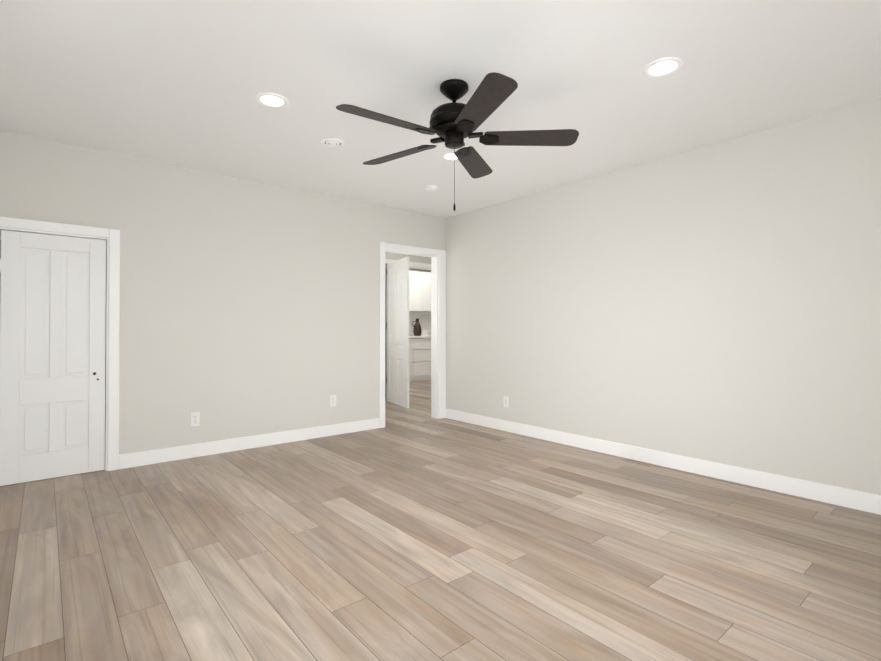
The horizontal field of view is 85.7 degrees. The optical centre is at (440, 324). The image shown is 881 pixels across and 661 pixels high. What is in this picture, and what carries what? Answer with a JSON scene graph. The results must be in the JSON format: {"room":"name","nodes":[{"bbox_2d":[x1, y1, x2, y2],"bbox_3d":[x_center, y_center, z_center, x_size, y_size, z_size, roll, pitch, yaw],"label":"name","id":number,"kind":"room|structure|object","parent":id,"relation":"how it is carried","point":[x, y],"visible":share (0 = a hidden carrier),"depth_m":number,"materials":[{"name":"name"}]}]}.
{"room":"empty bedroom","nodes":[
{"label":"empty bedroom","id":0,"kind":"room"},
{"bbox_2d":[0,131,444,454],"bbox_3d":[-1.561,-0.092,4.523,4.340,2.440,0.110,0,-1,-40],"label":"wall","id":1,"kind":"structure","parent":0,"point":[248,307],"depth_m":4.17,"materials":[{"name":"white paint"}]},
{"bbox_2d":[0,230,105,485],"bbox_3d":[-2.801,0.232,3.446,0.600,1.756,0.043,0,-1,-40],"label":"closet door","id":2,"kind":"structure","parent":1,"relation":"in","point":[52,345],"depth_m":3.42,"materials":[{"name":"white wood"}]},
{"bbox_2d":[0,216,119,470],"bbox_3d":[-2.817,0.229,3.471,0.624,1.780,0.110,0,-1,-40],"label":"door frame","id":3,"kind":"structure","parent":1,"relation":"attached to","point":[106,332],"depth_m":3.62,"materials":[{"name":"white wood"}]},
{"bbox_2d":[190,412,199,426],"bbox_3d":[-2.073,0.804,4.009,0.072,0.116,0.009,0,-1,-40],"label":"electrical outlet","id":4,"kind":"object","parent":1,"relation":"attached to","point":[194,418],"visible":1,"depth_m":4.01,"materials":[{"name":"white plastic"}]},
{"bbox_2d":[119,418,379,468],"bbox_3d":[-1.884,1.069,4.160,3.172,0.112,0.016,0,-1,-40],"label":"baseboard","id":5,"kind":"structure","parent":1,"relation":"attached to","point":[141,458],"depth_m":4.22,"materials":[{"name":"white wood"}]},
{"bbox_2d":[330,395,335,406],"bbox_3d":[-1.093,0.781,4.828,0.072,0.116,0.009,0,-1,-40],"label":"electrical outlet","id":6,"kind":"object","parent":1,"relation":"attached to","point":[332,400],"visible":1,"depth_m":4.82,"materials":[{"name":"white plastic"}]},
{"bbox_2d":[379,242,445,427],"bbox_3d":[-0.337,0.120,5.529,0.947,2.036,0.130,0,-1,-40],"label":"door frame","id":7,"kind":"structure","parent":1,"relation":"attached to","point":[440,254],"depth_m":5.72,"materials":[{"name":"white wood"}]},
{"bbox_2d":[385,252,430,267],"bbox_3d":[-0.337,-0.062,7.675,5.000,2.440,0.120,0,-1,-40],"label":"wall","id":8,"kind":"structure","parent":0,"point":[397,256],"depth_m":7.47,"materials":[{"name":"white paint"}]},
{"bbox_2d":[386,257,408,407],"bbox_3d":[-0.617,0.116,6.780,0.035,2.050,0.800,0,-1,-27],"label":"hall door","id":9,"kind":"structure","parent":8,"relation":"in","point":[397,335],"depth_m":6.73,"materials":[{"name":"white wood"}]},
{"bbox_2d":[385,259,430,400],"bbox_3d":[-0.490,0.086,7.529,1.160,2.140,0.146,0,-1,-40],"label":"door frame","id":10,"kind":"structure","parent":8,"relation":"attached to","point":[385,327],"depth_m":7.19,"materials":[{"name":"white wood"}]},
{"bbox_2d":[409,268,430,335],"bbox_3d":[-1.427,-0.043,9.760,4.000,2.440,0.120,0,-1,-40],"label":"wall","id":11,"kind":"structure","parent":0,"point":[419,270],"depth_m":10.49,"materials":[{"name":"white paint"}]},
{"bbox_2d":[409,312,430,335],"bbox_3d":[-0.610,-0.007,10.358,1.720,0.516,0.010,0,-1,-40],"label":"backsplash","id":12,"kind":"structure","parent":11,"relation":"attached to","point":[424,318],"depth_m":10.51,"materials":[{"name":"tile"}]},
{"bbox_2d":[409,271,430,311],"bbox_3d":[-0.309,-0.692,10.395,1.222,0.850,0.324,0,-1,-40],"label":"upper cabinet","id":13,"kind":"object","parent":11,"relation":"attached to","point":[419,291],"visible":0.5,"depth_m":10.09,"materials":[{"name":"white wood"}]},
{"bbox_2d":[0,380,880,660],"bbox_3d":[0.043,1.184,5.101,7.900,0.100,9.400,0,-1,-40],"label":"floor","id":14,"kind":"structure","parent":0,"point":[415,531],"depth_m":2.23,"materials":[{"name":"brown wood"}]},
{"bbox_2d":[409,338,412,381],"bbox_3d":[-0.909,0.732,9.705,0.433,0.890,0.594,0,-1,-40],"label":"base cabinet","id":15,"kind":"object","parent":14,"relation":"on","point":[410,339],"depth_m":9.59,"materials":[{"name":"white wood"}]},
{"bbox_2d":[409,335,430,337],"bbox_3d":[-0.415,0.270,10.106,1.740,0.040,0.618,0,-1,-40],"label":"countertop","id":16,"kind":"structure","parent":15,"relation":"on","point":[428,336],"depth_m":9.71,"materials":[{"name":"white stone"}]},
{"bbox_2d":[412,319,421,335],"bbox_3d":[-0.508,0.066,10.057,0.228,0.367,0.180,0,-1,-40],"label":"jug","id":17,"kind":"object","parent":16,"relation":"on","point":[417,330],"visible":1,"depth_m":10.01,"materials":[{"name":"brown ceramic"}]},
{"bbox_2d":[422,330,427,335],"bbox_3d":[-0.330,0.190,10.020,0.140,0.120,0.015,0,-1,-40],"label":"decorative sign","id":18,"kind":"object","parent":16,"relation":"on","point":[424,332],"visible":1,"depth_m":10.01,"materials":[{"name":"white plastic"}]},
{"bbox_2d":[413,338,428,380],"bbox_3d":[-0.579,0.734,9.980,0.426,0.890,0.594,0,-1,-40],"label":"base cabinet","id":19,"kind":"object","parent":14,"relation":"on","point":[419,359],"depth_m":9.76,"materials":[{"name":"white wood"}]},
{"bbox_2d":[429,338,430,379],"bbox_3d":[-0.252,0.737,10.253,0.426,0.890,0.594,0,-1,-40],"label":"base cabinet","id":20,"kind":"object","parent":14,"relation":"on","point":[429,338],"depth_m":9.90,"materials":[{"name":"white wood"}]},
{"bbox_2d":[621,458,654,465],"bbox_3d":[1.597,1.120,3.852,0.075,0.004,0.250,0,-1,-40],"label":"floor vent","id":21,"kind":"object","parent":14,"relation":"in","point":[638,462],"visible":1,"depth_m":3.83,"materials":[{"name":"beige metal"}]},
{"bbox_2d":[0,0,880,217],"bbox_3d":[0.043,-1.356,5.125,7.900,0.100,9.400,0,-1,-40],"label":"ceiling","id":22,"kind":"structure","parent":0,"point":[183,83],"depth_m":2.58,"materials":[{"name":"white paint"}]},
{"bbox_2d":[255,92,288,107],"bbox_3d":[-0.999,-1.324,2.816,0.190,0.007,0.190,0,-1,-40],"label":"recessed light","id":23,"kind":"object","parent":22,"relation":"in","point":[270,100],"visible":1,"depth_m":2.81,"materials":[{"name":"white"}]},
{"bbox_2d":[322,138,343,147],"bbox_3d":[-0.784,-1.313,3.455,0.160,0.018,0.160,0,-1,-40],"label":"ceiling vent","id":24,"kind":"object","parent":22,"relation":"in","point":[332,142],"visible":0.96,"depth_m":3.43,"materials":[{"name":"white"}]},
{"bbox_2d":[425,185,437,191],"bbox_3d":[-0.083,-1.294,4.537,0.128,0.035,0.128,0,-1,-40],"label":"smoke detector","id":25,"kind":"object","parent":22,"relation":"attached to","point":[431,188],"visible":1,"depth_m":4.50,"materials":[{"name":"white plastic"}]},
{"bbox_2d":[440,152,457,160],"bbox_3d":[0.094,-1.315,3.728,0.190,0.007,0.190,0,-1,-40],"label":"recessed light","id":26,"kind":"object","parent":22,"relation":"in","point":[448,156],"visible":0.58,"depth_m":3.72,"materials":[{"name":"white"}]},
{"bbox_2d":[336,72,578,210],"bbox_3d":[0.037,-0.974,2.634,1.290,0.711,1.318,0,-1,-40],"label":"ceiling fan","id":27,"kind":"object","parent":22,"relation":"hanging from","point":[453,124],"visible":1,"depth_m":2.58,"materials":[{"name":"brown metal"}]},
{"bbox_2d":[643,57,683,77],"bbox_3d":[1.153,-1.327,2.460,0.190,0.007,0.190,0,-1,-40],"label":"recessed light","id":28,"kind":"object","parent":22,"relation":"in","point":[662,67],"visible":1,"depth_m":2.45,"materials":[{"name":"white"}]},
{"bbox_2d":[445,98,880,494],"bbox_3d":[1.710,-0.097,3.905,0.110,2.440,5.030,0,-1,-40],"label":"wall","id":29,"kind":"structure","parent":0,"point":[719,302],"depth_m":3.54,"materials":[{"name":"white paint"}]},
{"bbox_2d":[503,396,508,407],"bbox_3d":[0.693,0.823,5.022,0.009,0.116,0.072,0,-1,-40],"label":"electrical outlet","id":30,"kind":"object","parent":29,"relation":"attached to","point":[505,401],"visible":1,"depth_m":5.02,"materials":[{"name":"white plastic"}]},
{"bbox_2d":[445,409,880,514],"bbox_3d":[1.633,1.067,3.888,0.016,0.112,4.898,0,-1,-40],"label":"baseboard","id":31,"kind":"structure","parent":29,"relation":"attached to","point":[852,499],"depth_m":3.52,"materials":[{"name":"white wood"}]}
]}

